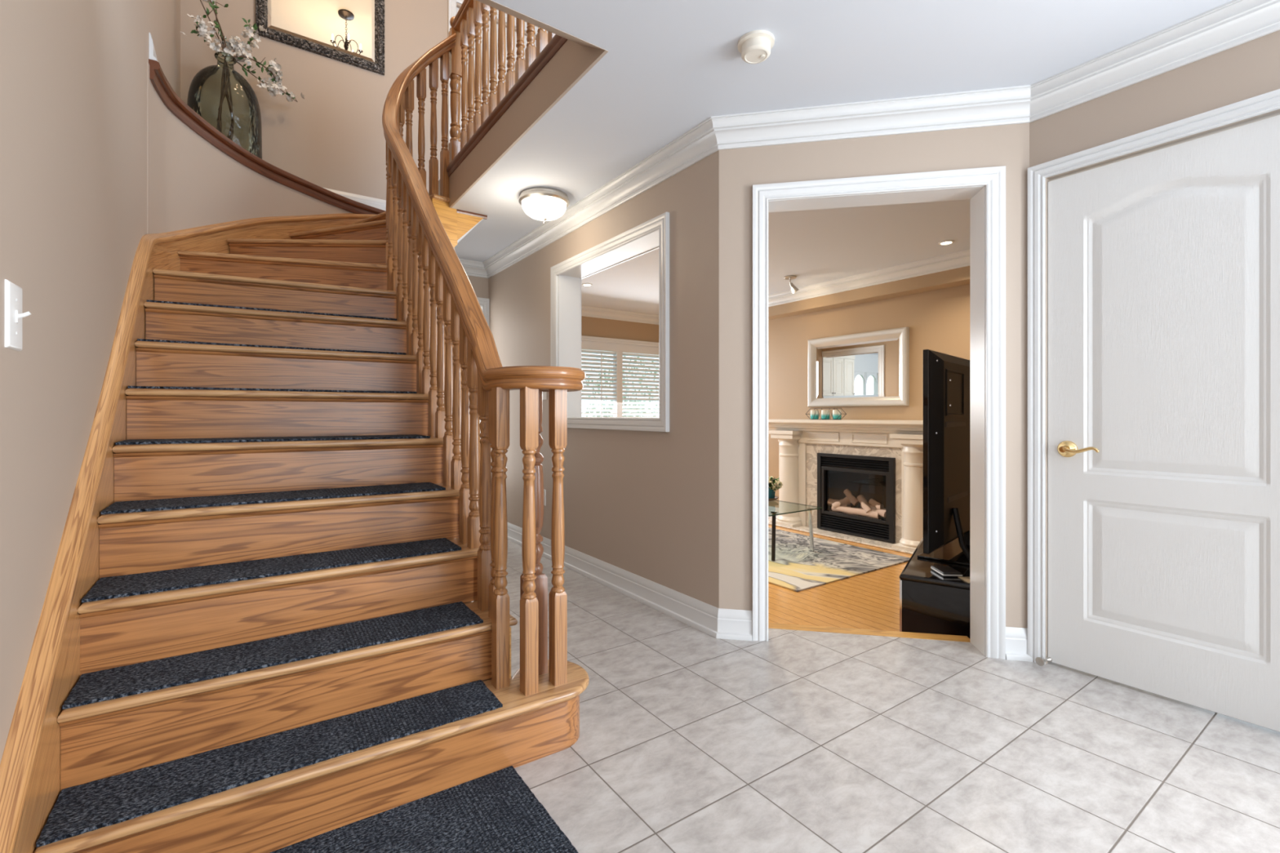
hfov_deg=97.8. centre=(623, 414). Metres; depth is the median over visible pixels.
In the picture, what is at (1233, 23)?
trim
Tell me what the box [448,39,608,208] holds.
trim
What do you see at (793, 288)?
ceiling spotlight
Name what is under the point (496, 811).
floor mat
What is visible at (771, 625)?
threshold
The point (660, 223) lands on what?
trim
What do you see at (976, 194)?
trim
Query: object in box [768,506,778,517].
baseboard
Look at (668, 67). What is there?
ceiling
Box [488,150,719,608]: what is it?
wall
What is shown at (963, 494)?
television
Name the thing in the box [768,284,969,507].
wall
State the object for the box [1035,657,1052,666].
door stop
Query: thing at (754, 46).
smoke detector
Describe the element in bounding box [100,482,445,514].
carpet
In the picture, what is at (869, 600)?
floor
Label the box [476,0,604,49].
trim
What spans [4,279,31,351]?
light switch
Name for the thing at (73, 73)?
wall
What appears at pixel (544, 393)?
light switch
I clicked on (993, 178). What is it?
trim
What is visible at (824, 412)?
candle
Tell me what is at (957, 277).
wall
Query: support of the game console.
on the tv stand
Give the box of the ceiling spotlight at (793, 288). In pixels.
[783,275,798,293]
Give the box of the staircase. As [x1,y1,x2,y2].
[0,16,589,852]
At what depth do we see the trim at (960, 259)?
5.58 m
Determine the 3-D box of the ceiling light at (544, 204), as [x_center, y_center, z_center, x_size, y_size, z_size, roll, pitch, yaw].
[-0.497,-1.285,3.507,0.316,0.170,0.316,0,0,-34]
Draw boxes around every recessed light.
[582,283,592,286]
[937,240,954,244]
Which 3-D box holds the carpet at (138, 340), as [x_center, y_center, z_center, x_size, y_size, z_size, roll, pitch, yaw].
[-1.519,-0.288,2.500,0.993,0.008,0.245,0,0,-31]
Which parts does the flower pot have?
pot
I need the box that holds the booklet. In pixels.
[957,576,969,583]
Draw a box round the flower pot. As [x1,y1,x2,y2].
[768,475,782,498]
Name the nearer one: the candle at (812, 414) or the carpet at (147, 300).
the carpet at (147, 300)
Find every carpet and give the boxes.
[35,680,502,848]
[62,601,483,709]
[81,537,461,602]
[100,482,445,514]
[115,434,430,444]
[127,386,417,393]
[137,338,405,355]
[146,299,396,320]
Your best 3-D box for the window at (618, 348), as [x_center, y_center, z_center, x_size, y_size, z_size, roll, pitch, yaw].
[-0.135,-0.330,7.414,2.094,1.344,0.144,0,0,-34]
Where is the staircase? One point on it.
(401, 262)
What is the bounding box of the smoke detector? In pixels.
[737,29,774,63]
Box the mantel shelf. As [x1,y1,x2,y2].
[768,418,923,434]
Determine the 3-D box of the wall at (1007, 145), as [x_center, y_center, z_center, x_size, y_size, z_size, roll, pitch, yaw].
[1.112,-0.150,2.591,1.314,2.440,0.145,0,0,11]
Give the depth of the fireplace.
5.63 m
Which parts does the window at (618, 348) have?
tilt rod, casing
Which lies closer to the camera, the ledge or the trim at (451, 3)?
the ledge
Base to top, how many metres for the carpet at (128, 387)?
0.008 m
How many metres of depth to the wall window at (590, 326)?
7.42 m
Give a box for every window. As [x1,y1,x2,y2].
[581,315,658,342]
[581,335,658,417]
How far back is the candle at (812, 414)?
5.88 m
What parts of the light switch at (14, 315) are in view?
wall plate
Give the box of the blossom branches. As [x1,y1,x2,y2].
[180,0,304,140]
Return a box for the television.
[917,349,969,566]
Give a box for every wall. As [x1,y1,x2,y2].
[0,0,180,763]
[146,60,351,234]
[180,0,546,298]
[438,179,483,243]
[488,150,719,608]
[719,123,1029,628]
[768,266,969,319]
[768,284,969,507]
[1029,30,1279,664]
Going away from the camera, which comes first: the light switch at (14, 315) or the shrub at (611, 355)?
the light switch at (14, 315)
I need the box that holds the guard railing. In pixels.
[446,0,567,177]
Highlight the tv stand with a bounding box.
[899,537,969,638]
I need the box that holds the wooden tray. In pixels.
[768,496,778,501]
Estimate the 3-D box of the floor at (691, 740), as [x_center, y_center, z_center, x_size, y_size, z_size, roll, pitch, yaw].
[0.221,1.130,1.722,3.500,0.160,7.400,0,0,-34]
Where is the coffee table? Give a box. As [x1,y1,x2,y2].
[768,499,822,560]
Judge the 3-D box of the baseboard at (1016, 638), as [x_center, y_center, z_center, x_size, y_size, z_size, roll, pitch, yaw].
[1.691,0.984,2.393,0.100,0.132,0.028,0,0,11]
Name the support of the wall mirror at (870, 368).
attached to the wall at (938, 320)
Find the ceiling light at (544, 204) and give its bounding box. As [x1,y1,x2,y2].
[518,186,569,223]
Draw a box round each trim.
[148,58,386,214]
[448,0,547,143]
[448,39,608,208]
[458,0,1279,278]
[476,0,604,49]
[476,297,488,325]
[550,211,669,431]
[557,231,658,417]
[581,248,969,324]
[751,165,1005,659]
[768,186,985,656]
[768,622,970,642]
[1027,88,1279,664]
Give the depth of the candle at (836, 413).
5.66 m
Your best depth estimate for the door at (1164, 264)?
2.04 m
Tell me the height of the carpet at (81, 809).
0.008 m
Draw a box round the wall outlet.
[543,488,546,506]
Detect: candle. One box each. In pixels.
[809,409,818,418]
[821,409,830,419]
[832,409,841,419]
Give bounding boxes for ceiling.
[451,0,1231,315]
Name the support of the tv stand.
on the floor at (869, 600)
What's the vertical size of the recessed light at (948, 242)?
0.008 m
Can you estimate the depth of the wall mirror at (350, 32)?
4.40 m
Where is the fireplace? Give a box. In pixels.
[768,418,923,555]
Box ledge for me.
[149,32,386,210]
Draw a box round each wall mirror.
[255,0,384,75]
[808,326,909,407]
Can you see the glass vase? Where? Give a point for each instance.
(200, 77)
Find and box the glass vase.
[186,51,262,159]
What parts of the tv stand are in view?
panel, panel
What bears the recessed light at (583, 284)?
in the ceiling
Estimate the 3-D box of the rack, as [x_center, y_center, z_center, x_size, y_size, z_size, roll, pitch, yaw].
[2.101,-0.006,5.804,0.085,0.119,0.434,0,0,-34]
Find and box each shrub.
[581,355,658,417]
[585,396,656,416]
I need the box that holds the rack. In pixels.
[805,408,846,419]
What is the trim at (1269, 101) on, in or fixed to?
attached to the wall at (1251, 68)
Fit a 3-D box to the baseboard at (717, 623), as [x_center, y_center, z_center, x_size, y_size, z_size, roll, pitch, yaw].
[-0.325,0.984,3.859,0.136,0.132,3.141,0,0,-34]
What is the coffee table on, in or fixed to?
on the rug at (795, 567)
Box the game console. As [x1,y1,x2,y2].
[930,565,962,577]
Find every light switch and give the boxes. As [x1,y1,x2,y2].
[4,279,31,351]
[542,391,546,399]
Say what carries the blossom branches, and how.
in the glass vase
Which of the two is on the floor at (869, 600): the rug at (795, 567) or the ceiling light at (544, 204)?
the rug at (795, 567)
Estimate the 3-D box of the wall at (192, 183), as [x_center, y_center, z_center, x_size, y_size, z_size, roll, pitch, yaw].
[-1.905,-0.283,3.708,1.785,2.667,1.655,0,0,-34]
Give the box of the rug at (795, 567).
[768,527,910,591]
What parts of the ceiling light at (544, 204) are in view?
lamp shade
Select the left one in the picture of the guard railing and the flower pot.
the guard railing
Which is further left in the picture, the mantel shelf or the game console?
the mantel shelf
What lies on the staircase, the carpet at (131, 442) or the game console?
the carpet at (131, 442)
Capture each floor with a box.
[455,537,1279,852]
[768,517,911,631]
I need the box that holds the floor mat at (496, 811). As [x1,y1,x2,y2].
[270,765,577,852]
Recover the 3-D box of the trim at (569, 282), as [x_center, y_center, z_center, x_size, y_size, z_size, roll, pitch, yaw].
[-0.058,-0.487,3.554,0.180,1.050,1.199,0,0,-34]
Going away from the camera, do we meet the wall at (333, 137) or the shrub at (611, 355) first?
the wall at (333, 137)
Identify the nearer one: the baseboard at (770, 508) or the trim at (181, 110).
the trim at (181, 110)
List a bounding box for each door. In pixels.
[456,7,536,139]
[1048,115,1279,732]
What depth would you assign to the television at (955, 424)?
3.16 m
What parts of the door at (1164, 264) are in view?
handle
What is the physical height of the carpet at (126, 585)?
0.008 m
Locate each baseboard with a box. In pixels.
[506,522,752,640]
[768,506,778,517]
[1005,626,1032,662]
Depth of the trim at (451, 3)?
4.92 m

